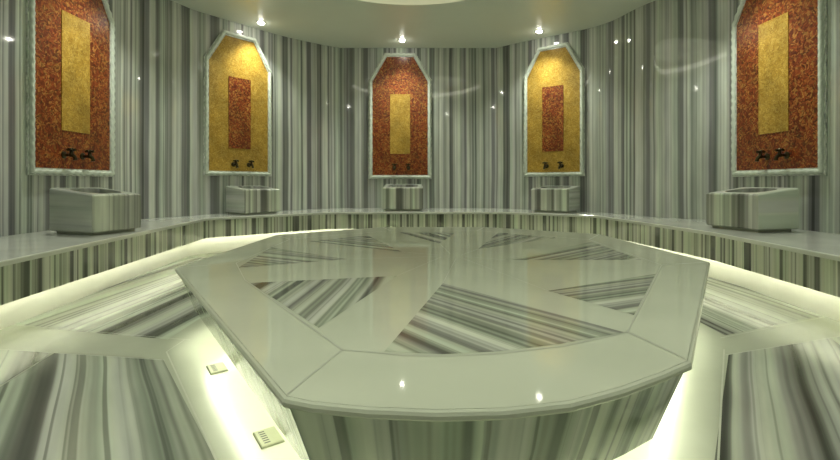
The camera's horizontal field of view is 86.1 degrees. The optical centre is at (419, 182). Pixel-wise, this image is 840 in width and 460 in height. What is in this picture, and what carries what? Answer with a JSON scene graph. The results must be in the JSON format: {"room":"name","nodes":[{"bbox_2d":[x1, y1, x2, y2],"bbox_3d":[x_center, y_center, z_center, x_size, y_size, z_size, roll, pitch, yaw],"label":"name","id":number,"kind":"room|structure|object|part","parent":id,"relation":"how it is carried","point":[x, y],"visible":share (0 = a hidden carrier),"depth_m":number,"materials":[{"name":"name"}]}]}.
{"room":"spa","nodes":[
{"label":"spa","id":0,"kind":"room"},
{"bbox_2d":[0,0,120,236],"bbox_3d":[-3.020,-0.620,1.609,0.120,2.840,5.821,0,0,-1],"label":"wall","id":1,"kind":"structure","parent":0,"point":[24,199],"depth_m":3.36,"materials":[{"name":"stone"}]},
{"bbox_2d":[26,0,115,176],"bbox_3d":[-2.973,-1.011,3.897,0.051,1.902,0.983,0,0,-1],"label":"mosaic panel","id":2,"kind":"object","parent":1,"relation":"attached to","point":[70,44],"visible":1,"depth_m":3.83,"materials":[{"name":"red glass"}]},
{"bbox_2d":[61,148,77,159],"bbox_3d":[-2.922,-0.241,3.763,0.112,0.103,0.071,0,0,-1],"label":"tap","id":3,"kind":"object","parent":2,"relation":"attached to","point":[64,154],"visible":1,"depth_m":3.75,"materials":[{"name":"black metal"}]},
{"bbox_3d":[-2.914,-0.270,3.763,0.065,0.046,0.065,0,0,44],"label":"handle","id":4,"kind":"part","parent":3,"relation":"part of","materials":[{"name":"brown metal"}]},
{"bbox_2d":[80,150,94,161],"bbox_3d":[-2.925,-0.241,3.973,0.112,0.103,0.071,0,0,-1],"label":"tap","id":5,"kind":"object","parent":2,"relation":"attached to","point":[83,156],"visible":1,"depth_m":3.96,"materials":[{"name":"black metal"}]},
{"bbox_3d":[-2.917,-0.270,3.973,0.065,0.046,0.065,0,0,44],"label":"handle","id":6,"kind":"part","parent":5,"relation":"part of","materials":[{"name":"brown metal"}]},
{"bbox_2d":[121,0,340,218],"bbox_3d":[-2.237,-0.620,5.770,0.351,2.840,2.988,0,0,38],"label":"wall","id":7,"kind":"structure","parent":0,"point":[164,43],"depth_m":5.33,"materials":[{"name":"stone"}]},
{"bbox_2d":[203,30,271,175],"bbox_3d":[-2.299,-0.996,5.748,0.051,1.812,0.925,0,0,39],"label":"mosaic panel","id":8,"kind":"object","parent":7,"relation":"attached to","point":[237,75],"visible":1,"depth_m":5.71,"materials":[{"name":"gold glass"}]},
{"bbox_2d":[231,160,238,167],"bbox_3d":[-2.313,-0.241,5.651,0.112,0.103,0.071,0,0,39],"label":"tap","id":9,"kind":"object","parent":8,"relation":"attached to","point":[234,163],"visible":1,"depth_m":5.63,"materials":[{"name":"black metal"}]},
{"bbox_2d":[247,160,253,167],"bbox_3d":[-2.182,-0.241,5.814,0.112,0.103,0.071,0,0,39],"label":"tap","id":10,"kind":"object","parent":8,"relation":"attached to","point":[250,164],"visible":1,"depth_m":5.80,"materials":[{"name":"black metal"}]},
{"bbox_2d":[171,0,654,47],"bbox_3d":[0.089,-2.290,2.750,6.276,0.500,8.200,0,0,0],"label":"ceiling","id":11,"kind":"structure","parent":0,"point":[333,23],"depth_m":5.58,"materials":[{"name":"paint"}]},
{"bbox_2d":[341,48,495,207],"bbox_3d":[-0.025,-0.620,6.860,2.350,2.840,0.120,0,0,0],"label":"wall","id":12,"kind":"structure","parent":0,"point":[463,79],"depth_m":6.80,"materials":[{"name":"stone"}]},
{"bbox_2d":[369,53,431,178],"bbox_3d":[-0.300,-1.011,6.782,0.950,1.902,0.051,0,0,0],"label":"mosaic panel","id":13,"kind":"object","parent":12,"relation":"attached to","point":[400,86],"visible":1,"depth_m":6.79,"materials":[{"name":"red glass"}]},
{"bbox_2d":[0,252,839,459],"bbox_3d":[0.101,0.849,2.750,6.262,0.101,8.100,0,0,0],"label":"floor","id":14,"kind":"structure","parent":0,"point":[119,371],"depth_m":1.76,"materials":[{"name":"stone"}]},
{"bbox_2d":[206,362,227,374],"bbox_3d":[-0.872,0.795,1.935,0.070,0.008,0.100,0,0,-35],"label":"drain cover","id":15,"kind":"object","parent":14,"relation":"on","point":[220,367],"visible":1,"depth_m":1.92,"materials":[{"name":"plastic"}]},
{"bbox_2d":[253,426,284,448],"bbox_3d":[-0.475,0.795,1.410,0.070,0.008,0.100,0,0,-35],"label":"drain cover","id":16,"kind":"object","parent":14,"relation":"on","point":[268,437],"visible":1,"depth_m":1.40,"materials":[{"name":"plastic"}]},
{"bbox_2d":[258,431,270,442],"bbox_3d":[-0.485,0.792,1.402,0.018,0.001,0.072,0,0,-35],"label":"vent grille","id":17,"kind":"object","parent":16,"relation":"attached to","point":[263,436],"depth_m":1.40,"materials":[{"name":"beige metal"}]},
{"bbox_2d":[0,208,839,329],"bbox_3d":[0.100,0.590,2.793,6.192,0.419,8.005,0,0,0],"label":"bench","id":18,"kind":"object","parent":14,"relation":"on","point":[41,272],"visible":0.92,"depth_m":3.46,"materials":[{"name":"white stone"}]},
{"bbox_2d":[50,187,140,234],"bbox_3d":[-2.500,0.208,3.478,0.460,0.344,0.380,0,0,20],"label":"basin","id":19,"kind":"object","parent":18,"relation":"on","point":[91,210],"visible":1,"depth_m":3.34,"materials":[{"name":"stone"}]},
{"bbox_2d":[226,186,279,214],"bbox_3d":[-2.080,0.207,5.610,0.420,0.346,0.480,0,0,38],"label":"basin","id":20,"kind":"object","parent":18,"relation":"on","point":[241,200],"visible":1,"depth_m":5.46,"materials":[{"name":"stone"}]},
{"bbox_2d":[382,184,422,210],"bbox_3d":[-0.235,0.198,6.360,0.550,0.364,0.500,0,0,0],"label":"basin","id":21,"kind":"object","parent":18,"relation":"on","point":[395,197],"visible":1,"depth_m":6.11,"materials":[{"name":"stone"}]},
{"bbox_3d":[0.100,0.394,2.798,6.192,0.028,7.996,0,0,0],"label":"seat","id":22,"kind":"part","parent":18,"relation":"part of","materials":[{"name":"stone"}]},
{"bbox_2d":[531,186,579,212],"bbox_3d":[1.790,0.208,5.940,0.500,0.344,0.420,0,0,37],"label":"basin","id":23,"kind":"object","parent":18,"relation":"on","point":[553,199],"visible":1,"depth_m":5.78,"materials":[{"name":"stone"}]},
{"bbox_2d":[706,187,798,231],"bbox_3d":[2.709,0.208,3.691,0.400,0.343,0.460,0,0,-14],"label":"basin","id":24,"kind":"object","parent":18,"relation":"on","point":[751,209],"visible":1,"depth_m":3.51,"materials":[{"name":"stone"}]},
{"bbox_2d":[175,227,709,459],"bbox_3d":[0.166,0.609,2.562,2.753,0.380,3.475,0,0,0],"label":"platform","id":25,"kind":"object","parent":14,"relation":"on","point":[379,343],"visible":1,"depth_m":1.24,"materials":[{"name":"white stone"}]},
{"bbox_2d":[496,0,726,219],"bbox_3d":[2.252,-0.620,5.793,0.403,2.840,2.995,0,0,-40],"label":"wall","id":26,"kind":"structure","parent":0,"point":[656,73],"depth_m":5.17,"materials":[{"name":"stone"}]},
{"bbox_2d":[523,42,584,176],"bbox_3d":[1.834,-1.001,6.226,0.867,1.822,0.051,0,0,37],"label":"mosaic panel","id":27,"kind":"object","parent":26,"relation":"attached to","point":[554,79],"visible":1,"depth_m":6.22,"materials":[{"name":"gold glass"}]},
{"bbox_2d":[542,162,548,168],"bbox_3d":[1.736,-0.241,6.237,0.071,0.103,0.112,0,0,37],"label":"tap","id":28,"kind":"object","parent":27,"relation":"attached to","point":[546,165],"visible":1,"depth_m":6.21,"materials":[{"name":"black metal"}]},
{"bbox_2d":[557,161,563,168],"bbox_3d":[1.904,-0.241,6.111,0.071,0.103,0.112,0,0,37],"label":"tap","id":29,"kind":"object","parent":27,"relation":"attached to","point":[560,165],"visible":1,"depth_m":6.09,"materials":[{"name":"black metal"}]},
{"bbox_2d":[727,0,839,233],"bbox_3d":[3.210,-0.620,1.626,0.120,2.840,5.851,0,0,-1],"label":"wall","id":30,"kind":"structure","parent":0,"point":[819,195],"depth_m":3.46,"materials":[{"name":"stone"}]},
{"bbox_2d":[731,0,826,176],"bbox_3d":[3.092,-1.011,3.947,0.051,1.902,1.008,0,0,-1],"label":"mosaic panel","id":31,"kind":"object","parent":30,"relation":"attached to","point":[779,47],"visible":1,"depth_m":3.87,"materials":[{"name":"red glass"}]},
{"bbox_2d":[755,150,769,161],"bbox_3d":[3.042,-0.241,4.011,0.112,0.103,0.071,0,0,-1],"label":"tap","id":32,"kind":"object","parent":31,"relation":"attached to","point":[766,156],"visible":1,"depth_m":4.00,"materials":[{"name":"black metal"}]},
{"bbox_3d":[3.034,-0.270,4.011,0.065,0.046,0.065,0,0,44],"label":"handle","id":33,"kind":"part","parent":32,"relation":"part of","materials":[{"name":"brown metal"}]},
{"bbox_2d":[774,148,789,160],"bbox_3d":[3.045,-0.241,3.801,0.112,0.103,0.071,0,0,-1],"label":"tap","id":34,"kind":"object","parent":31,"relation":"attached to","point":[786,155],"visible":1,"depth_m":3.79,"materials":[{"name":"black metal"}]},
{"bbox_3d":[3.037,-0.270,3.801,0.065,0.046,0.065,0,0,44],"label":"handle","id":35,"kind":"part","parent":34,"relation":"part of","materials":[{"name":"brown metal"}]},
{"bbox_3d":[3.045,-0.227,3.801,0.112,0.075,0.060,0,0,-1],"label":"spout","id":36,"kind":"part","parent":34,"relation":"part of","materials":[{"name":"brown metal"}]}
]}

